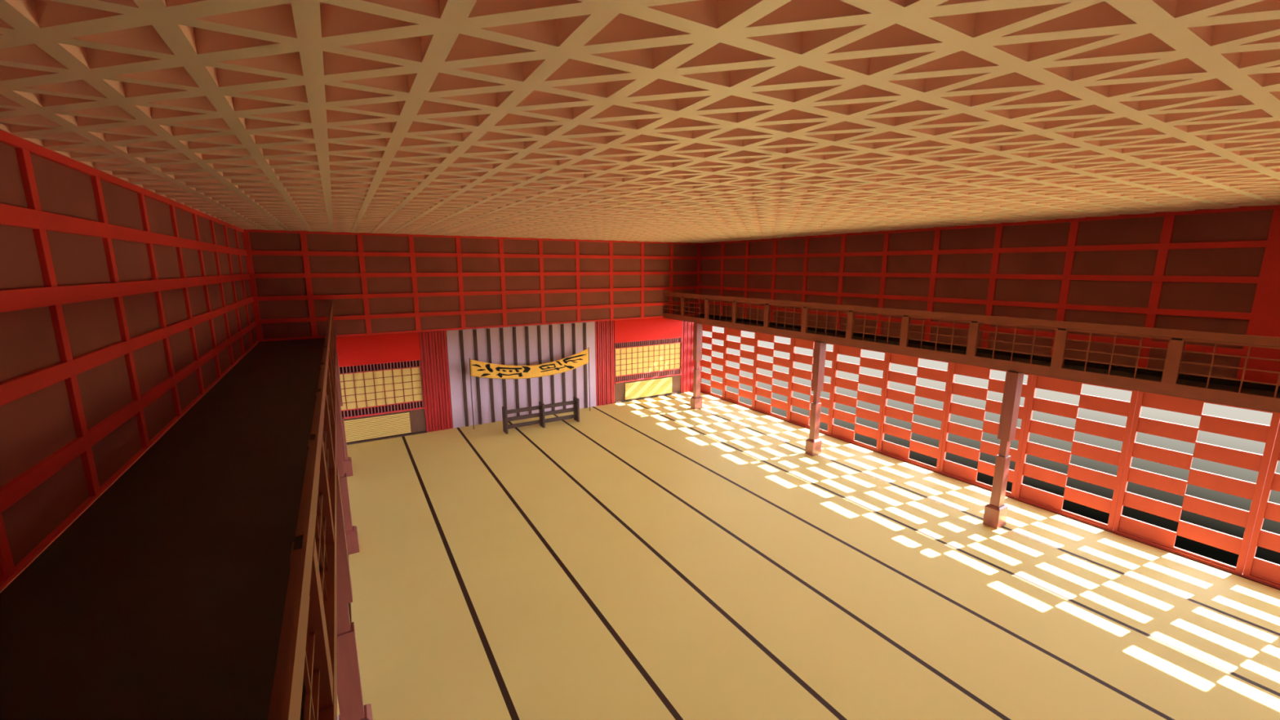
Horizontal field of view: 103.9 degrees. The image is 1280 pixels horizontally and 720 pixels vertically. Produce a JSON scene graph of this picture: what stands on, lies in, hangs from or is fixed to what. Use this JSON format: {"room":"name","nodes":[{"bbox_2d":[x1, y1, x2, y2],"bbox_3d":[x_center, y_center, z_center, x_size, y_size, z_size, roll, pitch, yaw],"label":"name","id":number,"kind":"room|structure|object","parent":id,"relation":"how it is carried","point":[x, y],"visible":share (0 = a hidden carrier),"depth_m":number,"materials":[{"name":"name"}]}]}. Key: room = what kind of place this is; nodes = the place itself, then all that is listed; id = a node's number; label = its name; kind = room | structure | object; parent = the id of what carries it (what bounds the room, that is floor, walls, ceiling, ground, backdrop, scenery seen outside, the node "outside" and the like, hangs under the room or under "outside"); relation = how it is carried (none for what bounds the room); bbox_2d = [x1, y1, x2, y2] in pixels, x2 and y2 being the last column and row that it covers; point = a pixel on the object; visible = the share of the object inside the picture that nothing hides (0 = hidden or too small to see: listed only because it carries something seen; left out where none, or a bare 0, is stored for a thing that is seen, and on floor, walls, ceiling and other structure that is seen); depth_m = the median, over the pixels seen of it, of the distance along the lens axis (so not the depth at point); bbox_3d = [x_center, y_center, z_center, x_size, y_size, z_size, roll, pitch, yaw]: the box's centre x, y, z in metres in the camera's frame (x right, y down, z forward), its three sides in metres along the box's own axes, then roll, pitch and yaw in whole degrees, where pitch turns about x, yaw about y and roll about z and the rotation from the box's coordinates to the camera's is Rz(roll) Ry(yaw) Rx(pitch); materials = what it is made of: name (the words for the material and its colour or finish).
{"room":"martial arts dojo","nodes":[
{"label":"martial arts dojo","id":0,"kind":"room"},
{"bbox_2d":[0,129,258,591],"bbox_3d":[-4.767,-0.368,4.216,0.222,2.842,19.070,-6,12,-30],"label":"wall","id":1,"kind":"structure","parent":0,"point":[123,304],"depth_m":4.26,"materials":[{"name":"red paint"}]},
{"bbox_2d":[0,567,25,592],"bbox_3d":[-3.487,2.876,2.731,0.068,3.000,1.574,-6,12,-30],"label":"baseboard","id":2,"kind":"structure","parent":1,"relation":"in","point":[24,567],"depth_m":3.03,"materials":[{"name":"brown wood"}]},
{"bbox_2d":[25,478,117,568],"bbox_3d":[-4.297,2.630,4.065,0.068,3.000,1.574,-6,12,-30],"label":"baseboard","id":3,"kind":"structure","parent":1,"relation":"in","point":[117,478],"depth_m":3.64,"materials":[{"name":"brown wood"}]},
{"bbox_2d":[117,430,168,479],"bbox_3d":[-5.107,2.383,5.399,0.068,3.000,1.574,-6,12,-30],"label":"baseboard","id":4,"kind":"structure","parent":1,"relation":"in","point":[167,430],"depth_m":5.02,"materials":[{"name":"red wood"}]},
{"bbox_2d":[0,337,324,719],"bbox_3d":[-3.938,0.933,4.901,1.637,0.074,18.952,-6,12,-30],"label":"gallery balcony","id":5,"kind":"object","parent":1,"relation":"attached to","point":[164,598],"visible":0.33,"depth_m":2.99,"materials":[{"name":"brown wood"}]},
{"bbox_2d":[267,301,337,719],"bbox_3d":[-3.257,0.380,5.218,0.075,0.895,18.940,-6,12,-30],"label":"gallery railing","id":6,"kind":"object","parent":5,"relation":"on","point":[307,651],"visible":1,"depth_m":1.90,"materials":[{"name":"brown wood"}]},
{"bbox_2d":[168,400,199,430],"bbox_3d":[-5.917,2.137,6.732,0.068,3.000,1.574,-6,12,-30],"label":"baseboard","id":7,"kind":"structure","parent":1,"relation":"in","point":[198,400],"depth_m":6.31,"materials":[{"name":"red wood"}]},
{"bbox_2d":[242,229,700,342],"bbox_3d":[-3.678,-2.506,15.787,14.120,2.842,0.222,-6,12,-30],"label":"wall","id":8,"kind":"structure","parent":0,"point":[375,283],"depth_m":14.59,"materials":[{"name":"red paint"}]},
{"bbox_2d":[257,330,702,417],"bbox_3d":[-3.661,0.353,16.386,14.220,3.000,0.120,-6,12,-30],"label":"wall","id":9,"kind":"structure","parent":0,"point":[417,361],"depth_m":14.36,"materials":[{"name":"red wood"}]},
{"bbox_2d":[300,332,426,444],"bbox_3d":[-7.615,0.809,13.917,2.915,3.000,0.135,-6,12,-30],"label":"wall panel","id":10,"kind":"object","parent":9,"relation":"in","point":[377,388],"depth_m":14.09,"materials":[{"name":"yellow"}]},
{"bbox_2d":[343,412,411,442],"bbox_3d":[-7.595,1.916,14.103,2.052,0.606,0.032,-6,12,-30],"label":"slatted vent","id":11,"kind":"object","parent":10,"relation":"attached to","point":[388,425],"depth_m":14.19,"materials":[{"name":"wood"}]},
{"bbox_2d":[418,330,453,431],"bbox_3d":[-6.046,0.637,14.852,0.755,3.000,0.112,-6,12,-30],"label":"curtain","id":12,"kind":"object","parent":9,"relation":"attached to","point":[433,344],"visible":1,"depth_m":14.81,"materials":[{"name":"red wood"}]},
{"bbox_2d":[446,321,595,428],"bbox_3d":[-3.635,0.380,16.243,4.835,3.000,0.135,-6,12,-30],"label":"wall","id":13,"kind":"structure","parent":9,"relation":"attached to","point":[533,344],"depth_m":15.99,"materials":[{"name":"white fabric"}]},
{"bbox_2d":[595,320,614,405],"bbox_3d":[-1.247,0.116,17.671,0.755,3.000,0.112,-6,12,-30],"label":"panel","id":14,"kind":"object","parent":9,"relation":"attached to","point":[604,330],"visible":1,"depth_m":17.62,"materials":[{"name":"red fabric"}]},
{"bbox_2d":[613,317,682,403],"bbox_3d":[0.337,-0.053,18.588,2.920,3.000,0.135,-6,12,-30],"label":"wall panel","id":15,"kind":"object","parent":9,"relation":"in","point":[633,360],"depth_m":18.53,"materials":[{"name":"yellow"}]},
{"bbox_2d":[625,377,671,399],"bbox_3d":[0.344,1.055,18.765,2.055,0.606,0.032,-6,12,-30],"label":"slatted vent","id":16,"kind":"object","parent":15,"relation":"attached to","point":[638,389],"depth_m":18.73,"materials":[{"name":"wood"}]},
{"bbox_2d":[680,315,696,392],"bbox_3d":[1.928,-0.229,19.535,0.800,3.000,0.112,-6,12,-30],"label":"curtain","id":17,"kind":"object","parent":9,"relation":"attached to","point":[687,362],"visible":0.66,"depth_m":19.46,"materials":[{"name":"red fabric"}]},
{"bbox_2d":[0,0,1279,243],"bbox_3d":[1.234,-2.457,7.533,14.620,0.300,19.570,-6,12,-30],"label":"ceiling","id":18,"kind":"structure","parent":0,"point":[662,121],"depth_m":2.87,"materials":[{"name":"brown wood"}]},
{"bbox_2d":[337,391,1279,719],"bbox_3d":[1.225,3.398,8.491,14.080,0.120,19.370,-6,12,-30],"label":"floor","id":19,"kind":"structure","parent":0,"point":[662,557],"depth_m":7.49,"materials":[{"name":"wicker"}]},
{"bbox_2d":[336,350,353,476],"bbox_3d":[-6.960,1.259,11.541,0.330,2.979,0.250,-6,12,-30],"label":"column","id":20,"kind":"structure","parent":19,"relation":"on","point":[347,462],"depth_m":11.61,"materials":[{"name":"red wood"}]},
{"bbox_2d":[336,381,359,555],"bbox_3d":[-5.037,1.844,8.375,0.330,2.979,0.250,-6,12,-30],"label":"column","id":21,"kind":"structure","parent":19,"relation":"on","point":[351,531],"depth_m":8.39,"materials":[{"name":"red wood"}]},
{"bbox_2d":[336,468,373,719],"bbox_3d":[-2.873,2.502,4.812,0.330,2.979,0.250,-6,12,-30],"label":"column","id":22,"kind":"structure","parent":19,"relation":"on","point":[349,693],"depth_m":4.80,"materials":[{"name":"red wood"}]},
{"bbox_2d":[468,347,590,429],"bbox_3d":[-3.367,0.843,15.936,3.894,2.200,0.057,-6,12,-30],"label":"banner","id":23,"kind":"object","parent":19,"relation":"on","point":[477,368],"visible":1,"depth_m":15.73,"materials":[{"name":"yellow fabric"}]},
{"bbox_2d":[502,396,579,434],"bbox_3d":[-3.009,1.678,15.392,2.350,0.755,0.340,-6,12,-30],"label":"rack","id":24,"kind":"object","parent":19,"relation":"on","point":[575,402],"visible":1,"depth_m":15.29,"materials":[{"name":"brown wood"}]},
{"bbox_2d":[690,323,702,409],"bbox_3d":[1.964,0.215,17.195,0.330,2.979,0.250,-6,12,-30],"label":"column","id":25,"kind":"structure","parent":19,"relation":"on","point":[696,400],"depth_m":17.14,"materials":[{"name":"red wood"}]},
{"bbox_2d":[804,341,826,456],"bbox_3d":[4.559,1.004,12.923,0.330,2.979,0.250,-6,12,-30],"label":"column","id":26,"kind":"structure","parent":19,"relation":"on","point":[813,444],"depth_m":12.87,"materials":[{"name":"red wood"}]},
{"bbox_2d":[982,370,1023,528],"bbox_3d":[6.764,1.675,9.293,0.330,2.979,0.250,-6,12,-30],"label":"column","id":27,"kind":"structure","parent":19,"relation":"on","point":[995,513],"depth_m":9.24,"materials":[{"name":"red wood"}]},
{"bbox_2d":[698,204,1279,384],"bbox_3d":[7.199,-1.667,11.243,0.224,2.842,19.070,-6,12,-30],"label":"wall","id":28,"kind":"structure","parent":0,"point":[1208,270],"depth_m":9.72,"materials":[{"name":"red paint"}]},
{"bbox_2d":[699,324,725,398],"bbox_3d":[2.725,-0.139,19.049,0.068,3.000,1.574,-6,12,-30],"label":"door","id":29,"kind":"structure","parent":28,"relation":"in","point":[704,388],"depth_m":19.00,"materials":[{"name":"red wood"}]},
{"bbox_2d":[723,327,756,408],"bbox_3d":[3.535,0.108,17.715,0.068,3.000,1.574,-6,12,-30],"label":"door","id":30,"kind":"structure","parent":28,"relation":"in","point":[730,396],"depth_m":17.76,"materials":[{"name":"red wood"}]},
{"bbox_2d":[753,332,792,420],"bbox_3d":[4.345,0.354,16.381,0.068,3.000,1.574,-6,12,-30],"label":"door","id":31,"kind":"structure","parent":28,"relation":"in","point":[759,406],"depth_m":16.42,"materials":[{"name":"red wood"}]},
{"bbox_2d":[788,337,835,434],"bbox_3d":[5.155,0.601,15.048,0.068,3.000,1.574,-6,12,-30],"label":"door","id":32,"kind":"structure","parent":28,"relation":"in","point":[794,417],"depth_m":15.23,"materials":[{"name":"red wood"}]},
{"bbox_2d":[829,344,888,451],"bbox_3d":[5.965,0.847,13.714,0.068,3.000,1.574,-6,12,-30],"label":"door","id":33,"kind":"structure","parent":28,"relation":"in","point":[842,433],"depth_m":13.73,"materials":[{"name":"red wood"}]},
{"bbox_2d":[879,352,951,471],"bbox_3d":[6.776,1.093,12.380,0.068,3.000,1.574,-6,12,-30],"label":"door","id":34,"kind":"structure","parent":28,"relation":"in","point":[889,448],"depth_m":12.38,"materials":[{"name":"red wood"}]},
{"bbox_2d":[662,315,1279,412],"bbox_3d":[6.421,-0.192,10.986,1.637,0.074,18.952,-6,12,-30],"label":"gallery balcony","id":35,"kind":"object","parent":28,"relation":"attached to","point":[1246,390],"visible":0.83,"depth_m":9.07,"materials":[{"name":"brown wood"}]},
{"bbox_2d":[662,291,1279,407],"bbox_3d":[5.736,-0.596,10.499,0.075,0.895,18.940,-6,12,-30],"label":"gallery railing","id":36,"kind":"object","parent":35,"relation":"on","point":[1175,348],"visible":1,"depth_m":8.63,"materials":[{"name":"brown wood"}]},
{"bbox_2d":[939,362,1032,497],"bbox_3d":[7.586,1.340,11.046,0.068,3.000,1.574,-6,12,-30],"label":"lattice panel","id":37,"kind":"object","parent":28,"relation":"in","point":[957,470],"depth_m":11.16,"materials":[{"name":"red wood"}]},
{"bbox_2d":[697,312,1279,392],"bbox_3d":[7.123,-0.296,11.385,0.019,0.095,18.960,-6,12,-30],"label":"baseboard","id":38,"kind":"structure","parent":28,"relation":"attached to","point":[1126,369],"depth_m":9.62,"materials":[{"name":"black paint"}]},
{"bbox_2d":[1015,374,1138,530],"bbox_3d":[8.396,1.586,9.712,0.068,3.000,1.574,-6,12,-30],"label":"lattice panel","id":39,"kind":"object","parent":28,"relation":"in","point":[1044,499],"depth_m":9.69,"materials":[{"name":"red wood"}]},
{"bbox_2d":[1112,391,1279,574],"bbox_3d":[9.206,1.833,8.378,0.068,3.000,1.574,-6,12,-30],"label":"lattice panel","id":40,"kind":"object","parent":28,"relation":"in","point":[1164,538],"depth_m":8.34,"materials":[{"name":"red wood"}]},
{"bbox_2d":[1242,422,1279,587],"bbox_3d":[10.016,2.079,7.044,0.068,3.000,1.574,-6,12,-30],"label":"door","id":41,"kind":"structure","parent":28,"relation":"in","point":[1256,568],"depth_m":7.71,"materials":[{"name":"red wood"}]},
{"bbox_2d":[700,391,1279,589],"bbox_3d":[7.191,2.693,11.985,0.130,0.038,18.970,-6,12,-30],"label":"trim","id":42,"kind":"structure","parent":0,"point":[1262,582],"depth_m":9.94,"materials":[{"name":"red wood"}]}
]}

